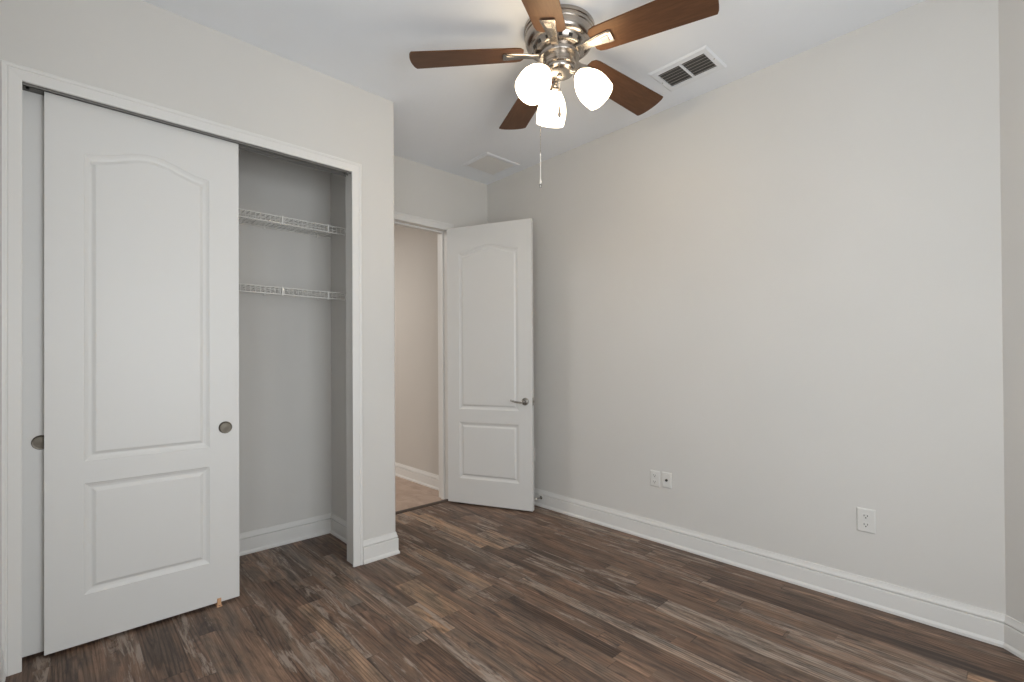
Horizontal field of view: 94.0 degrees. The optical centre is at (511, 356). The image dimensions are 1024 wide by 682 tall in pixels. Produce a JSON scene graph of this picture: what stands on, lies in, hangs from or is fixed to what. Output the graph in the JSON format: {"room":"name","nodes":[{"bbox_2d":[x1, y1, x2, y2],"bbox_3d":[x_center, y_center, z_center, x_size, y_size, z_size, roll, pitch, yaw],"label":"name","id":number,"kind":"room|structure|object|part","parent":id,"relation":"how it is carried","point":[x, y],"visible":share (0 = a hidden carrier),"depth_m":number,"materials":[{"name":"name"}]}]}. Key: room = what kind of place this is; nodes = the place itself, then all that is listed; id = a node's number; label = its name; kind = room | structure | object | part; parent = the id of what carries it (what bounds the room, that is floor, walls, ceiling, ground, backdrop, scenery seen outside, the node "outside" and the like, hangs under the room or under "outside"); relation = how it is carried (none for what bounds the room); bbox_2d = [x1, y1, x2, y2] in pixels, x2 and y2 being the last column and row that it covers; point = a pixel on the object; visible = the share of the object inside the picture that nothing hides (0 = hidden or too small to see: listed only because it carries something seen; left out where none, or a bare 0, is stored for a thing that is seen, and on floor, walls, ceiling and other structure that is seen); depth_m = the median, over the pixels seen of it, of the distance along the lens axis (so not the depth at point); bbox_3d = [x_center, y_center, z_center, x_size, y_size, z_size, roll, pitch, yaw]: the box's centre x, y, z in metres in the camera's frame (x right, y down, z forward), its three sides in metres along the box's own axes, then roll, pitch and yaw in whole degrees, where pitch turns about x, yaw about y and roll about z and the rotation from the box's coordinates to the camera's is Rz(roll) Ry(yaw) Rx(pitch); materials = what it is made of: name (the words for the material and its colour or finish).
{"room":"empty bedroom","nodes":[
{"label":"empty bedroom","id":0,"kind":"room"},
{"bbox_2d":[0,0,394,540],"bbox_3d":[-1.443,-0.161,2.400,1.502,2.499,0.727,0,0,-43],"label":"wall","id":1,"kind":"structure","parent":0,"point":[138,49],"depth_m":2.27,"materials":[{"name":"grey paint"}]},
{"bbox_2d":[0,59,362,676],"bbox_3d":[-1.292,0.038,2.094,1.298,2.096,0.108,0,0,-43],"label":"trim","id":2,"kind":"structure","parent":1,"relation":"attached to","point":[12,75],"depth_m":1.65,"materials":[{"name":"white paint"}]},
{"bbox_2d":[22,82,350,176],"bbox_3d":[-1.303,-0.967,2.106,1.214,0.028,0.082,0,0,-43],"label":"door track","id":3,"kind":"object","parent":1,"relation":"attached to","point":[25,86],"visible":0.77,"depth_m":2.12,"materials":[{"name":"silver metal"}]},
{"bbox_2d":[22,90,43,656],"bbox_3d":[-1.537,0.057,1.926,0.625,2.030,0.033,0,0,-43],"label":"door","id":4,"kind":"structure","parent":3,"relation":"hanging from","point":[32,103],"depth_m":1.72,"materials":[{"name":"white paint"}]},
{"bbox_3d":[-1.714,0.312,1.737,0.052,0.052,0.003,0,0,-43],"label":"finger pull","id":5,"kind":"part","parent":4,"relation":"part of","materials":[{"name":"silver metal"}]},
{"bbox_2d":[44,92,238,655],"bbox_3d":[-1.464,0.057,1.940,0.625,2.030,0.033,0,0,-43],"label":"door","id":6,"kind":"structure","parent":3,"relation":"hanging from","point":[141,215],"depth_m":1.89,"materials":[{"name":"white paint"}]},
{"bbox_3d":[-1.263,0.311,2.104,0.052,0.052,0.003,0,0,-43],"label":"finger pull","id":7,"kind":"part","parent":6,"relation":"part of","materials":[{"name":"silver metal"}]},
{"bbox_2d":[239,513,346,555],"bbox_3d":[-1.461,1.029,2.328,1.376,0.118,0.482,0,0,-43],"label":"baseboard","id":8,"kind":"structure","parent":1,"relation":"attached to","point":[257,540],"depth_m":2.80,"materials":[{"name":"white paint"}]},
{"bbox_2d":[363,531,399,563],"bbox_3d":[-0.910,1.029,2.793,0.210,0.118,0.630,0,0,-43],"label":"baseboard","id":9,"kind":"structure","parent":1,"relation":"attached to","point":[384,546],"depth_m":2.56,"materials":[{"name":"white paint"}]},
{"bbox_2d":[238,148,487,533],"bbox_3d":[-1.204,-0.159,3.015,2.690,2.499,0.153,0,0,-43],"label":"wall","id":10,"kind":"structure","parent":0,"point":[285,442],"depth_m":2.81,"materials":[{"name":"grey paint"}]},
{"bbox_2d":[239,208,345,238],"bbox_3d":[-1.543,-0.724,2.415,1.376,0.056,0.272,0,0,-43],"label":"wire shelf","id":11,"kind":"object","parent":10,"relation":"attached to","point":[250,211],"visible":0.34,"depth_m":2.65,"materials":[{"name":"white metal"}]},
{"bbox_2d":[239,283,345,301],"bbox_3d":[-1.541,-0.346,2.413,1.376,0.056,0.272,0,0,-43],"label":"wire shelf","id":12,"kind":"object","parent":10,"relation":"attached to","point":[284,290],"visible":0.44,"depth_m":2.63,"materials":[{"name":"white metal"}]},
{"bbox_2d":[394,211,453,498],"bbox_3d":[-0.777,0.039,3.439,0.785,2.104,0.146,0,0,-43],"label":"trim","id":13,"kind":"structure","parent":10,"relation":"attached to","point":[400,219],"depth_m":3.66,"materials":[{"name":"white paint"}]},
{"bbox_2d":[447,218,533,510],"bbox_3d":[-0.166,0.057,3.453,0.690,2.033,0.131,0,0,23],"label":"door","id":14,"kind":"structure","parent":10,"relation":"in","point":[490,266],"depth_m":3.43,"materials":[{"name":"white paint"}]},
{"bbox_3d":[0.083,0.313,3.304,0.054,0.054,0.050,0,0,23],"label":"lever handle","id":15,"kind":"part","parent":14,"relation":"part of","materials":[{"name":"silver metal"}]},
{"bbox_2d":[394,225,438,474],"bbox_3d":[-1.360,-0.145,5.017,0.385,2.499,2.985,0,0,-43],"label":"wall","id":16,"kind":"structure","parent":0,"point":[415,251],"depth_m":4.17,"materials":[{"name":"beige paint"}]},
{"bbox_2d":[395,462,438,490],"bbox_3d":[-1.471,1.045,4.841,0.018,0.118,2.870,0,0,-43],"label":"baseboard","id":17,"kind":"structure","parent":16,"relation":"attached to","point":[428,479],"depth_m":4.14,"materials":[{"name":"white paint"}]},
{"bbox_2d":[5,476,1023,681],"bbox_3d":[-0.949,1.118,2.742,2.890,0.060,7.050,0,0,-43],"label":"floor","id":18,"kind":"structure","parent":0,"point":[471,592],"depth_m":1.92,"materials":[{"name":"brown wood"}]},
{"bbox_2d":[215,598,221,607],"bbox_3d":[-1.289,1.069,2.093,0.020,0.034,0.065,0,0,-43],"label":"guide","id":19,"kind":"object","parent":18,"relation":"on","point":[218,604],"visible":0.75,"depth_m":2.07,"materials":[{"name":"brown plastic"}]},
{"bbox_2d":[395,499,447,514],"bbox_3d":[-0.730,1.085,3.389,0.677,0.010,0.040,0,0,-43],"label":"threshold","id":20,"kind":"object","parent":18,"relation":"on","point":[445,500],"visible":0.5,"depth_m":3.44,"materials":[{"name":"brown wood"}]},
{"bbox_2d":[142,0,924,184],"bbox_3d":[-0.964,-1.451,2.758,2.890,0.080,7.050,0,0,-43],"label":"ceiling","id":21,"kind":"structure","parent":0,"point":[445,118],"depth_m":2.19,"materials":[{"name":"white paint"}]},
{"bbox_2d":[462,152,519,175],"bbox_3d":[-0.157,-1.407,3.504,0.312,0.008,0.289,0,0,-43],"label":"ceiling vent","id":22,"kind":"object","parent":21,"relation":"in","point":[488,163],"visible":1,"depth_m":3.49,"materials":[{"name":"white metal"}]},
{"bbox_2d":[409,0,718,187],"bbox_3d":[0.239,-1.079,2.084,1.230,0.687,1.245,0,0,-43],"label":"ceiling fan","id":23,"kind":"object","parent":21,"relation":"hanging from","point":[557,36],"visible":1,"depth_m":2.00,"materials":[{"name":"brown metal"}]},
{"bbox_3d":[-0.195,-1.295,2.071,0.490,0.055,0.158,0,0,-1],"label":"blade","id":24,"kind":"part","parent":23,"relation":"part of","materials":[{"name":"brown wood"}]},
{"bbox_3d":[0.076,-1.294,2.456,0.158,0.055,0.490,0,0,-19],"label":"blade","id":25,"kind":"part","parent":23,"relation":"part of","materials":[{"name":"brown wood"}]},
{"bbox_3d":[0.092,-1.141,1.983,0.160,0.169,0.135,0,0,-43],"label":"lamp shade","id":26,"kind":"part","parent":23,"relation":"part of","materials":[{"name":"white glass"}]},
{"bbox_3d":[0.109,-1.164,1.998,0.078,0.086,0.056,0,0,-43],"label":"light bulb","id":27,"kind":"part","parent":23,"relation":"part of","materials":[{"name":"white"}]},
{"bbox_3d":[0.124,-0.814,2.074,0.010,0.139,0.009,0,0,-43],"label":"pull knob","id":28,"kind":"part","parent":23,"relation":"part of","materials":[{"name":"white rubber"}]},
{"bbox_3d":[0.088,-1.299,1.694,0.158,0.055,0.490,0,0,17],"label":"blade","id":29,"kind":"part","parent":23,"relation":"part of","materials":[{"name":"brown wood"}]},
{"bbox_3d":[0.185,-1.140,2.225,0.147,0.169,0.154,0,0,-43],"label":"lamp shade","id":30,"kind":"part","parent":23,"relation":"part of","materials":[{"name":"white glass"}]},
{"bbox_3d":[0.198,-1.026,1.997,0.015,0.053,0.015,0,0,13],"label":"pull knob","id":31,"kind":"part","parent":23,"relation":"part of","materials":[{"name":"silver metal"}]},
{"bbox_3d":[0.348,-1.142,2.024,0.143,0.169,0.156,0,0,-43],"label":"lamp shade","id":32,"kind":"part","parent":23,"relation":"part of","materials":[{"name":"white glass"}]},
{"bbox_3d":[0.527,-1.298,2.317,0.490,0.055,0.158,0,0,-37],"label":"blade","id":33,"kind":"part","parent":23,"relation":"part of","materials":[{"name":"brown wood"}]},
{"bbox_3d":[0.534,-1.301,1.846,0.490,0.055,0.158,-1,0,35],"label":"blade","id":34,"kind":"part","parent":23,"relation":"part of","materials":[{"name":"brown wood"}]},
{"bbox_2d":[648,45,726,91],"bbox_3d":[0.871,-1.420,2.372,0.231,0.009,0.298,0,0,-43],"label":"ceiling vent","id":35,"kind":"object","parent":21,"relation":"in","point":[702,62],"visible":1,"depth_m":2.36,"materials":[{"name":"white metal"}]},
{"bbox_2d":[487,0,1005,613],"bbox_3d":[0.804,-0.171,2.909,0.100,2.499,3.050,0,0,-43],"label":"wall","id":36,"kind":"structure","parent":0,"point":[775,290],"depth_m":2.25,"materials":[{"name":"grey paint"}]},
{"bbox_2d":[650,470,659,486],"bbox_3d":[0.836,0.714,2.795,0.008,0.092,0.060,0,0,-43],"label":"wall outlet","id":37,"kind":"object","parent":36,"relation":"attached to","point":[654,475],"visible":1,"depth_m":2.79,"materials":[{"name":"white plastic"}]},
{"bbox_2d":[662,472,671,488],"bbox_3d":[0.885,0.709,2.737,0.015,0.088,0.058,0,0,-43],"label":"jack plate","id":38,"kind":"object","parent":36,"relation":"attached to","point":[666,477],"visible":1,"depth_m":2.73,"materials":[{"name":"white plastic"}]},
{"bbox_2d":[534,488,1023,659],"bbox_3d":[1.054,1.015,2.408,0.628,0.118,3.834,0,0,-31],"label":"baseboard","id":39,"kind":"structure","parent":36,"relation":"attached to","point":[977,623],"depth_m":2.17,"materials":[{"name":"white paint"}]},
{"bbox_2d":[857,507,875,533],"bbox_3d":[1.526,0.706,2.057,0.008,0.101,0.066,0,0,-43],"label":"wall outlet","id":40,"kind":"object","parent":36,"relation":"attached to","point":[866,518],"visible":1,"depth_m":2.05,"materials":[{"name":"white plastic"}]},
{"bbox_2d":[862,513,869,518],"bbox_3d":[1.523,0.688,2.055,0.002,0.023,0.029,0,0,-43],"label":"receptacle","id":41,"kind":"object","parent":40,"relation":"attached to","point":[864,515],"depth_m":2.05,"materials":[{"name":"white plastic"}]},
{"bbox_2d":[862,522,869,527],"bbox_3d":[1.524,0.725,2.055,0.002,0.023,0.029,0,0,-43],"label":"receptacle","id":42,"kind":"object","parent":40,"relation":"attached to","point":[864,524],"depth_m":2.05,"materials":[{"name":"white plastic"}]},
{"bbox_2d":[998,0,1023,623],"bbox_3d":[1.830,-0.188,1.222,0.099,2.499,1.213,0,0,0],"label":"wall","id":43,"kind":"structure","parent":0,"point":[1011,12],"depth_m":1.72,"materials":[{"name":"grey paint"}]},
{"bbox_3d":[-0.957,-0.175,0.707,0.100,2.499,3.865,0,0,-43],"label":"wall","id":44,"kind":"structure","parent":0,"visible":0},
{"bbox_2d":[0,647,5,681],"bbox_3d":[-0.652,1.013,0.467,0.018,0.118,3.118,0,0,-43],"label":"baseboard","id":45,"kind":"structure","parent":44,"relation":"attached to","point":[2,675],"depth_m":1.58,"materials":[{"name":"white paint"}]}
]}

